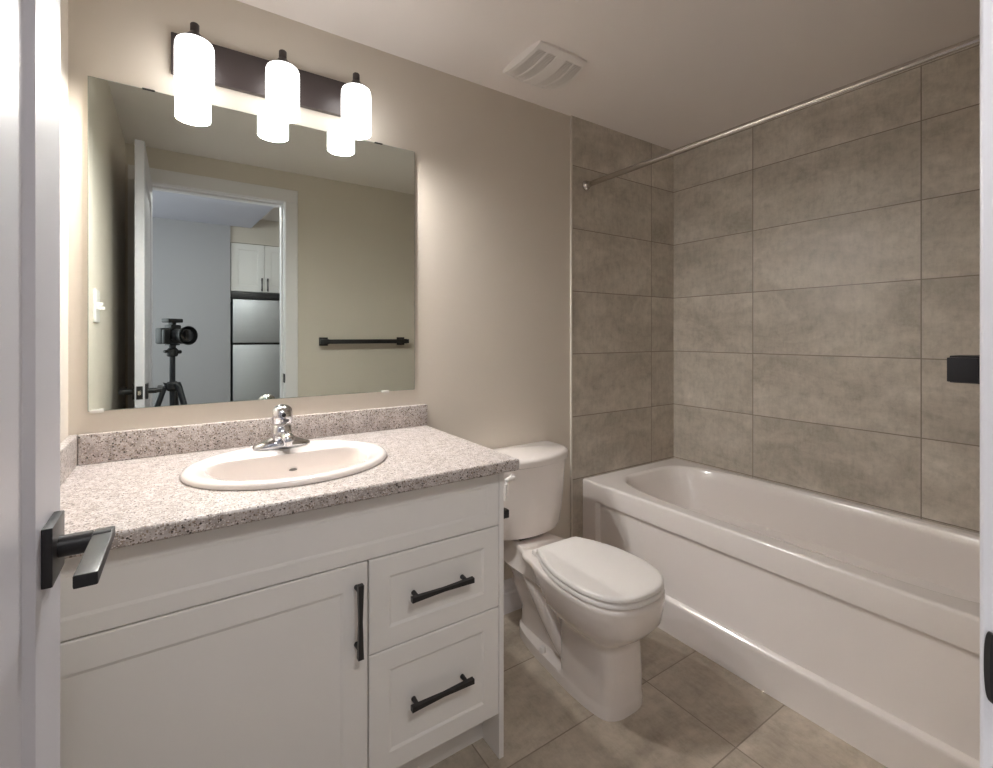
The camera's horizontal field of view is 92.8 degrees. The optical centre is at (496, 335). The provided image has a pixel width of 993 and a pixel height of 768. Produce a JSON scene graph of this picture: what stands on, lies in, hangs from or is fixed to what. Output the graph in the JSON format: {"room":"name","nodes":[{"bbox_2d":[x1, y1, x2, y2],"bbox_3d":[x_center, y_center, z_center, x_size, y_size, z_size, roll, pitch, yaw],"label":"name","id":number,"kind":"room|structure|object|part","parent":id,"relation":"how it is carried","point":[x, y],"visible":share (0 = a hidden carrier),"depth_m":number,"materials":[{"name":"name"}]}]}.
{"room":"bathroom","nodes":[
{"label":"bathroom","id":0,"kind":"room"},
{"bbox_2d":[0,0,114,767],"bbox_3d":[-0.377,0.176,0.301,0.155,2.050,0.740,0,0,-34],"label":"door","id":1,"kind":"structure","parent":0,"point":[35,545],"depth_m":0.50,"materials":[{"name":"grey paint"}]},
{"bbox_3d":[-0.519,0.248,0.554,0.010,0.067,0.067,0,0,-34],"label":"handle","id":2,"kind":"part","parent":1,"relation":"part of","materials":[{"name":"black metal"}]},
{"bbox_3d":[-0.451,0.246,0.533,0.020,0.018,0.152,0,0,-34],"label":"lever","id":3,"kind":"part","parent":1,"relation":"part of","materials":[{"name":"black metal"}]},
{"bbox_2d":[60,0,67,442],"bbox_3d":[-0.714,0.076,0.527,0.100,2.273,1.731,0,0,-34],"label":"wall","id":4,"kind":"structure","parent":0,"point":[63,3],"depth_m":1.22,"materials":[{"name":"beige paint"}]},
{"bbox_2d":[68,0,569,579],"bbox_3d":[-0.095,0.076,2.044,2.816,2.273,0.100,0,0,-34],"label":"wall","id":5,"kind":"structure","parent":0,"point":[492,167],"depth_m":1.90,"materials":[{"name":"beige paint"}]},
{"bbox_2d":[88,76,414,412],"bbox_3d":[-0.717,-0.249,1.560,0.963,0.924,0.009,0,0,-34],"label":"mirror","id":6,"kind":"object","parent":5,"relation":"attached to","point":[234,255],"visible":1,"depth_m":1.49,"materials":[{"name":"clear glass"}]},
{"bbox_2d":[78,404,426,464],"bbox_3d":[-0.702,0.309,1.564,1.030,0.082,0.020,0,0,-34],"label":"backsplash","id":7,"kind":"structure","parent":5,"relation":"attached to","point":[101,447],"depth_m":1.46,"materials":[{"name":"stone"}]},
{"bbox_2d":[171,22,370,139],"bbox_3d":[-0.683,-0.788,1.501,0.578,0.205,0.145,0,0,-34],"label":"vanity light","id":8,"kind":"object","parent":5,"relation":"attached to","point":[198,65],"visible":1,"depth_m":1.47,"materials":[{"name":"white glass"}]},
{"bbox_3d":[-0.863,-0.763,1.353,0.098,0.155,0.098,0,0,-34],"label":"lamp shade","id":9,"kind":"part","parent":8,"relation":"part of","materials":[{"name":"white glass"}]},
{"bbox_3d":[-0.875,-0.858,1.370,0.068,0.066,0.110,0,0,-34],"label":"lamp arm","id":10,"kind":"part","parent":8,"relation":"part of","materials":[{"name":"brown metal"}]},
{"bbox_3d":[-0.670,-0.763,1.482,0.098,0.155,0.098,0,0,-34],"label":"lamp shade","id":11,"kind":"part","parent":8,"relation":"part of","materials":[{"name":"white glass"}]},
{"bbox_3d":[-0.681,-0.858,1.500,0.068,0.066,0.110,0,0,-34],"label":"lamp arm","id":12,"kind":"part","parent":8,"relation":"part of","materials":[{"name":"brown metal"}]},
{"bbox_3d":[-0.478,-0.763,1.611,0.098,0.155,0.098,0,0,-34],"label":"lamp shade","id":13,"kind":"part","parent":8,"relation":"part of","materials":[{"name":"white glass"}]},
{"bbox_3d":[-0.489,-0.858,1.628,0.068,0.066,0.110,0,0,-34],"label":"lamp arm","id":14,"kind":"part","parent":8,"relation":"part of","materials":[{"name":"brown metal"}]},
{"bbox_2d":[504,577,521,614],"bbox_3d":[0.031,1.142,2.059,0.783,0.142,0.014,0,0,-34],"label":"baseboard","id":15,"kind":"structure","parent":5,"relation":"attached to","point":[512,601],"depth_m":2.08,"materials":[{"name":"white paint"}]},
{"bbox_2d":[570,115,572,536],"bbox_3d":[0.361,0.076,2.282,0.009,2.273,0.011,0,0,-34],"label":"tile trim","id":16,"kind":"structure","parent":5,"relation":"attached to","point":[571,116],"depth_m":2.28,"materials":[{"name":"beige"}]},
{"bbox_2d":[573,116,673,537],"bbox_3d":[0.693,0.076,2.506,0.792,2.273,0.009,0,0,-34],"label":"tiled wall","id":17,"kind":"structure","parent":5,"relation":"attached to","point":[623,225],"depth_m":2.46,"materials":[{"name":"grey tile"}]},
{"bbox_2d":[582,35,979,189],"bbox_3d":[0.883,-0.739,1.669,0.048,0.048,1.592,0,0,-34],"label":"shower curtain rod","id":18,"kind":"object","parent":17,"relation":"attached to","point":[972,42],"visible":1,"depth_m":1.49,"materials":[{"name":"grey metal"}]},
{"bbox_2d":[237,0,979,149],"bbox_3d":[0.387,-1.100,1.324,2.816,0.080,1.831,0,0,-34],"label":"ceiling","id":19,"kind":"structure","parent":0,"point":[668,74],"depth_m":1.70,"materials":[{"name":"white paint"}]},
{"bbox_2d":[503,40,586,89],"bbox_3d":[0.187,-1.042,1.860,0.255,0.036,0.253,0,0,-34],"label":"ceiling vent","id":20,"kind":"object","parent":19,"relation":"in","point":[544,65],"visible":1,"depth_m":1.82,"materials":[{"name":"white plastic"}]},
{"bbox_2d":[430,608,886,767],"bbox_3d":[0.387,1.253,1.324,2.816,0.080,1.831,0,0,-34],"label":"floor","id":21,"kind":"structure","parent":0,"point":[694,712],"depth_m":1.46,"materials":[{"name":"grey tile"}]},
{"bbox_2d":[60,473,503,767],"bbox_3d":[-0.555,0.798,1.303,1.023,0.830,0.616,0,0,-34],"label":"vanity cabinet","id":22,"kind":"object","parent":21,"relation":"on","point":[369,633],"visible":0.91,"depth_m":1.05,"materials":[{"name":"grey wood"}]},
{"bbox_3d":[-0.573,0.813,0.975,0.620,0.537,0.018,0,0,-34],"label":"cabinet door","id":23,"kind":"part","parent":22,"relation":"part of","materials":[{"name":"white paint"}]},
{"bbox_2d":[60,404,518,558],"bbox_3d":[-0.543,0.325,1.308,1.051,0.114,0.622,0,0,-34],"label":"countertop","id":24,"kind":"structure","parent":22,"relation":"on","point":[129,481],"depth_m":1.21,"materials":[{"name":"stone"}]},
{"bbox_2d":[179,440,386,489],"bbox_3d":[-0.559,0.425,1.296,0.514,0.185,0.442,0,0,-34],"label":"sink","id":25,"kind":"object","parent":24,"relation":"in","point":[317,461],"visible":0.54,"depth_m":1.31,"materials":[{"name":"white ceramic"}]},
{"bbox_2d":[252,404,309,449],"bbox_3d":[-0.625,0.271,1.393,0.160,0.125,0.139,0,0,-34],"label":"faucet","id":26,"kind":"object","parent":25,"relation":"on","point":[282,436],"visible":1,"depth_m":1.40,"materials":[{"name":"silver metal"}]},
{"bbox_3d":[-0.647,0.314,1.426,0.160,0.040,0.060,0,0,-34],"label":"plate","id":27,"kind":"part","parent":26,"relation":"part of","materials":[{"name":"silver metal"}]},
{"bbox_3d":[-0.644,0.236,1.423,0.057,0.056,0.051,0,0,-34],"label":"handle","id":28,"kind":"part","parent":26,"relation":"part of","materials":[{"name":"silver metal"}]},
{"bbox_3d":[-0.616,0.300,1.381,0.048,0.046,0.109,0,0,-34],"label":"spout","id":29,"kind":"part","parent":26,"relation":"part of","materials":[{"name":"silver metal"}]},
{"bbox_3d":[-0.625,0.252,1.394,0.024,0.017,0.047,0,0,-34],"label":"lever","id":30,"kind":"part","parent":26,"relation":"part of","materials":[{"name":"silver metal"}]},
{"bbox_3d":[-0.323,0.666,1.110,0.013,0.172,0.036,0,0,-34],"label":"pull handle","id":31,"kind":"part","parent":22,"relation":"part of","materials":[{"name":"black metal"}]},
{"bbox_3d":[-0.155,0.659,1.255,0.378,0.229,0.018,0,0,-34],"label":"drawer","id":32,"kind":"part","parent":22,"relation":"part of","materials":[{"name":"white paint"}]},
{"bbox_3d":[-0.155,0.929,1.255,0.378,0.305,0.018,0,0,-34],"label":"drawer","id":33,"kind":"part","parent":22,"relation":"part of","materials":[{"name":"white paint"}]},
{"bbox_3d":[-0.143,0.925,1.230,0.178,0.013,0.036,0,0,-34],"label":"pull handle","id":34,"kind":"part","parent":22,"relation":"part of","materials":[{"name":"black metal"}]},
{"bbox_3d":[-0.143,0.655,1.230,0.178,0.013,0.036,0,0,-34],"label":"pull handle","id":35,"kind":"part","parent":22,"relation":"part of","materials":[{"name":"black metal"}]},
{"bbox_3d":[-0.147,0.798,1.598,0.016,0.830,0.579,0,0,-34],"label":"panel","id":36,"kind":"part","parent":22,"relation":"part of","materials":[{"name":"white paint"}]},
{"bbox_2d":[504,508,508,518],"bbox_3d":[-0.030,0.546,1.496,0.064,0.040,0.170,0,0,-34],"label":"toilet paper holder","id":37,"kind":"object","parent":22,"relation":"attached to","point":[506,511],"visible":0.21,"depth_m":1.44,"materials":[{"name":"black metal"}]},
{"bbox_2d":[492,441,664,721],"bbox_3d":[0.265,0.849,1.762,0.447,0.729,0.754,0,0,-34],"label":"toilet","id":38,"kind":"object","parent":21,"relation":"on","point":[588,605],"visible":0.94,"depth_m":1.61,"materials":[{"name":"white ceramic"}]},
{"bbox_3d":[0.049,0.583,1.825,0.066,0.091,0.042,0,0,-34],"label":"flush lever","id":39,"kind":"part","parent":38,"relation":"part of","materials":[{"name":"white plastic"}]},
{"bbox_3d":[0.121,0.503,1.977,0.447,0.039,0.236,0,0,-34],"label":"tank lid","id":40,"kind":"part","parent":38,"relation":"part of","materials":[{"name":"white ceramic"}]},
{"bbox_3d":[0.118,0.668,1.980,0.417,0.290,0.216,0,0,-34],"label":"tank","id":41,"kind":"part","parent":38,"relation":"part of","materials":[{"name":"white ceramic"}]},
{"bbox_3d":[0.350,0.818,1.634,0.328,0.017,0.439,0,0,-34],"label":"seat","id":42,"kind":"part","parent":38,"relation":"part of","materials":[{"name":"white plastic"}]},
{"bbox_3d":[0.350,0.797,1.634,0.327,0.017,0.438,0,0,-34],"label":"seat lid","id":43,"kind":"part","parent":38,"relation":"part of","materials":[{"name":"white plastic"}]},
{"bbox_2d":[583,458,979,767],"bbox_3d":[1.163,0.957,1.856,0.715,0.513,1.591,0,0,-34],"label":"bathtub","id":44,"kind":"object","parent":21,"relation":"on","point":[863,621],"visible":0.98,"depth_m":1.63,"materials":[{"name":"white ceramic"}]},
{"bbox_3d":[0.862,0.077,0.613,2.616,2.273,0.120,0,0,-34],"label":"wall","id":45,"kind":"structure","parent":0,"visible":0},
{"bbox_2d":[947,355,979,383],"bbox_3d":[0.823,0.041,0.709,0.620,0.056,0.083,0,0,-34],"label":"towel bar","id":46,"kind":"object","parent":45,"relation":"attached to","point":[960,368],"visible":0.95,"depth_m":0.56,"materials":[{"name":"black metal"}]},
{"bbox_2d":[980,0,992,767],"bbox_3d":[0.113,0.136,0.193,0.878,2.155,0.016,0,0,-34],"label":"door frame","id":47,"kind":"structure","parent":45,"relation":"attached to","point":[986,6],"depth_m":0.40,"materials":[{"name":"white paint"}]},
{"bbox_2d":[984,631,992,703],"bbox_3d":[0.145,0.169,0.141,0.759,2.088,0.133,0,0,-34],"label":"strike plate","id":48,"kind":"structure","parent":47,"relation":"attached to","point":[988,645],"depth_m":0.39,"materials":[{"name":"black metal"}]},
{"bbox_3d":[1.543,0.077,2.038,0.100,2.273,1.731,0,0,-34],"label":"wall","id":49,"kind":"structure","parent":0,"visible":0},
{"bbox_2d":[674,45,979,533],"bbox_3d":[1.467,-0.123,2.054,0.009,1.873,1.602,0,0,-34],"label":"tiled wall","id":50,"kind":"structure","parent":49,"relation":"attached to","point":[827,253],"depth_m":2.02,"materials":[{"name":"grey tile"}]}
]}

